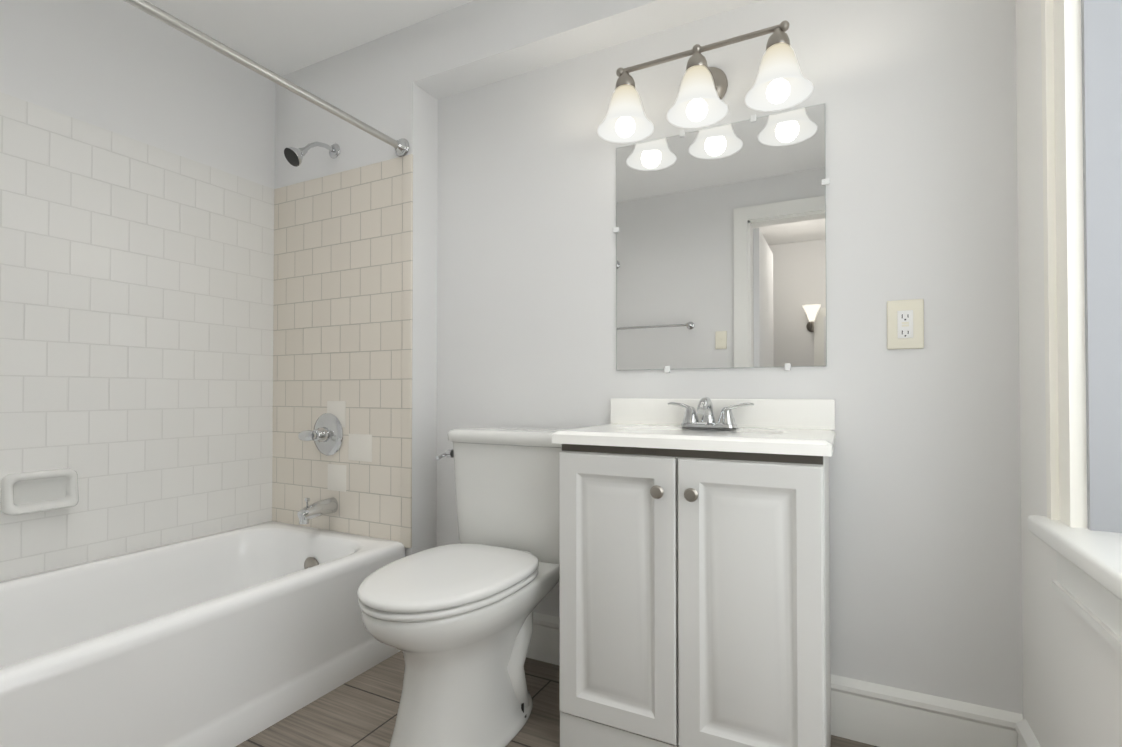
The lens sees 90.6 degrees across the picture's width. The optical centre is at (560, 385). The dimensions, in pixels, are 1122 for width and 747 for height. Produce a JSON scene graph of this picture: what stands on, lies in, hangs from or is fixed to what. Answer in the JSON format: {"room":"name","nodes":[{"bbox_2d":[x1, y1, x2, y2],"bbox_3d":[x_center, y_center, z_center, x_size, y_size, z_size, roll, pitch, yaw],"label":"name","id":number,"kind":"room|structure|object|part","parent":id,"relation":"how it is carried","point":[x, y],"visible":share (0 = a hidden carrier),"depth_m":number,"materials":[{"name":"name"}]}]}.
{"room":"bathroom","nodes":[
{"label":"bathroom","id":0,"kind":"room"},
{"bbox_2d":[0,0,275,188],"bbox_3d":[-2.064,-0.205,0.928,0.120,2.290,3.885,0,-1,27],"label":"wall","id":1,"kind":"structure","parent":0,"point":[123,68],"depth_m":1.95,"materials":[{"name":"white paint"}]},
{"bbox_2d":[0,92,273,580],"bbox_3d":[-1.666,-0.134,1.560,0.006,1.445,1.875,0,-1,27],"label":"wall tile","id":2,"kind":"structure","parent":1,"relation":"attached to","point":[136,326],"depth_m":1.90,"materials":[{"name":"white tile"}]},
{"bbox_2d":[0,468,78,515],"bbox_3d":[-1.572,0.322,1.683,0.042,0.120,0.176,0,-1,27],"label":"soap dish","id":3,"kind":"object","parent":2,"relation":"attached to","point":[33,492],"visible":1,"depth_m":1.68,"materials":[{"name":"white ceramic"}]},
{"bbox_2d":[146,0,473,75],"bbox_3d":[-0.655,-1.389,0.218,3.290,0.060,3.885,0,-1,27],"label":"ceiling","id":4,"kind":"structure","parent":0,"point":[282,37],"depth_m":2.04,"materials":[{"name":"white paint"}]},
{"bbox_2d":[275,0,761,556],"bbox_3d":[-0.066,-0.192,1.870,2.570,2.290,0.140,0,-1,27],"label":"wall","id":5,"kind":"structure","parent":0,"point":[373,84],"depth_m":2.07,"materials":[{"name":"white paint"}]},
{"bbox_2d":[123,0,408,156],"bbox_3d":[-1.021,-0.896,1.238,0.068,0.068,1.873,0,-1,27],"label":"shower curtain rod","id":6,"kind":"object","parent":5,"relation":"attached to","point":[401,147],"visible":1,"depth_m":1.56,"materials":[{"name":"silver metal"}]},
{"bbox_2d":[284,141,339,166],"bbox_3d":[-0.966,-0.898,2.143,0.072,0.152,0.212,0,-1,27],"label":"shower head","id":7,"kind":"object","parent":5,"relation":"attached to","point":[293,156],"visible":1,"depth_m":2.09},
{"bbox_2d":[272,154,412,547],"bbox_3d":[-0.891,-0.125,2.210,0.777,1.445,0.008,0,-1,27],"label":"shower wall tile","id":8,"kind":"structure","parent":5,"relation":"attached to","point":[343,300],"depth_m":2.18,"materials":[{"name":"white tile"}]},
{"bbox_2d":[297,497,337,523],"bbox_3d":[-0.941,0.476,2.139,0.056,0.096,0.152,0,-1,27],"label":"tub spout","id":9,"kind":"object","parent":8,"relation":"attached to","point":[317,509],"visible":1,"depth_m":2.12,"materials":[{"name":"silver metal"}]},
{"bbox_2d":[298,413,342,455],"bbox_3d":[-0.955,0.197,2.181,0.170,0.170,0.097,0,-1,27],"label":"tub valve","id":10,"kind":"object","parent":8,"relation":"attached to","point":[325,435],"visible":1,"depth_m":2.19,"materials":[{"name":"silver metal"}]},
{"bbox_2d":[236,651,877,746],"bbox_3d":[-0.655,0.960,0.186,3.290,0.060,3.885,0,-1,27],"label":"floor","id":11,"kind":"structure","parent":0,"point":[360,710],"depth_m":1.59,"materials":[{"name":"tile"}]},
{"bbox_2d":[0,521,404,746],"bbox_3d":[-1.325,0.756,1.370,0.760,0.380,1.863,0,-1,27],"label":"bathtub","id":12,"kind":"object","parent":11,"relation":"on","point":[233,637],"visible":0.9,"depth_m":1.58,"materials":[{"name":"white ceramic"}]},
{"bbox_2d":[357,426,568,746],"bbox_3d":[-0.249,0.545,1.579,0.497,0.808,0.753,0,-1,27],"label":"toilet","id":13,"kind":"object","parent":11,"relation":"on","point":[453,623],"visible":0.94,"depth_m":1.45,"materials":[{"name":"white ceramic"}]},
{"bbox_3d":[-0.293,0.507,1.474,0.379,0.046,0.525,0,-1,27],"label":"seat","id":14,"kind":"part","parent":13,"relation":"part of","materials":[{"name":"white plastic"}]},
{"bbox_3d":[-0.133,0.345,1.806,0.497,0.403,0.247,0,-1,27],"label":"tank","id":15,"kind":"part","parent":13,"relation":"part of","materials":[{"name":"white ceramic"}]},
{"bbox_2d":[552,397,834,746],"bbox_3d":[0.358,0.490,1.467,0.655,0.915,0.446,0,-1,27],"label":"bathroom vanity","id":16,"kind":"object","parent":11,"relation":"on","point":[694,572],"visible":1,"depth_m":1.30,"materials":[{"name":"white wood"}]},
{"bbox_2d":[668,397,753,427],"bbox_3d":[0.409,0.077,1.571,0.248,0.088,0.125,0,-1,27],"label":"faucet","id":17,"kind":"object","parent":16,"relation":"on","point":[726,419],"depth_m":1.58,"materials":[{"name":"silver metal"}]},
{"bbox_2d":[437,0,1022,715],"bbox_3d":[0.260,-0.193,1.848,3.170,2.290,0.120,0,-1,27],"label":"wall","id":18,"kind":"structure","parent":0,"point":[917,98],"depth_m":1.50,"materials":[{"name":"white paint"}]},
{"bbox_2d":[598,20,812,142],"bbox_3d":[0.397,-0.860,1.598,0.600,0.217,0.213,0,-1,27],"label":"sconce","id":19,"kind":"object","parent":18,"relation":"attached to","point":[782,82],"visible":1,"depth_m":1.55,"materials":[{"name":"white glass"}]},
{"bbox_2d":[613,103,829,372],"bbox_3d":[0.457,-0.415,1.676,0.640,0.750,0.010,0,-1,27],"label":"mirror","id":20,"kind":"object","parent":18,"relation":"attached to","point":[720,231],"visible":1,"depth_m":1.66,"materials":[{"name":"grey mirror"}]},
{"bbox_2d":[526,612,1022,746],"bbox_3d":[0.308,0.873,1.730,1.786,0.156,0.020,0,-1,27],"label":"baseboard","id":21,"kind":"structure","parent":18,"relation":"attached to","point":[875,714],"depth_m":1.43,"materials":[{"name":"white paint"}]},
{"bbox_2d":[887,299,923,348],"bbox_3d":[0.897,-0.158,1.446,0.082,0.128,0.009,0,-1,27],"label":"electrical outlet plate","id":22,"kind":"object","parent":18,"relation":"attached to","point":[905,324],"visible":1,"depth_m":1.44,"materials":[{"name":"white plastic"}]},
{"bbox_2d":[1015,0,1121,746],"bbox_3d":[0.398,-0.223,-0.408,0.340,2.290,3.765,0,-1,27],"label":"wall","id":23,"kind":"structure","parent":0,"point":[1072,677],"depth_m":1.20,"materials":[{"name":"white paint"}]},
{"bbox_2d":[1015,719,1040,746],"bbox_3d":[0.638,0.856,0.438,0.020,0.156,1.975,0,-1,27],"label":"baseboard","id":24,"kind":"structure","parent":23,"relation":"attached to","point":[1026,737],"depth_m":1.27,"materials":[{"name":"white paint"}]},
{"bbox_2d":[1028,0,1121,654],"bbox_3d":[0.778,-0.396,0.431,0.370,1.546,1.304,0,-1,27],"label":"window","id":25,"kind":"structure","parent":23,"relation":"in","point":[1087,586],"depth_m":0.97,"materials":[{"name":"white paint"}]}
]}

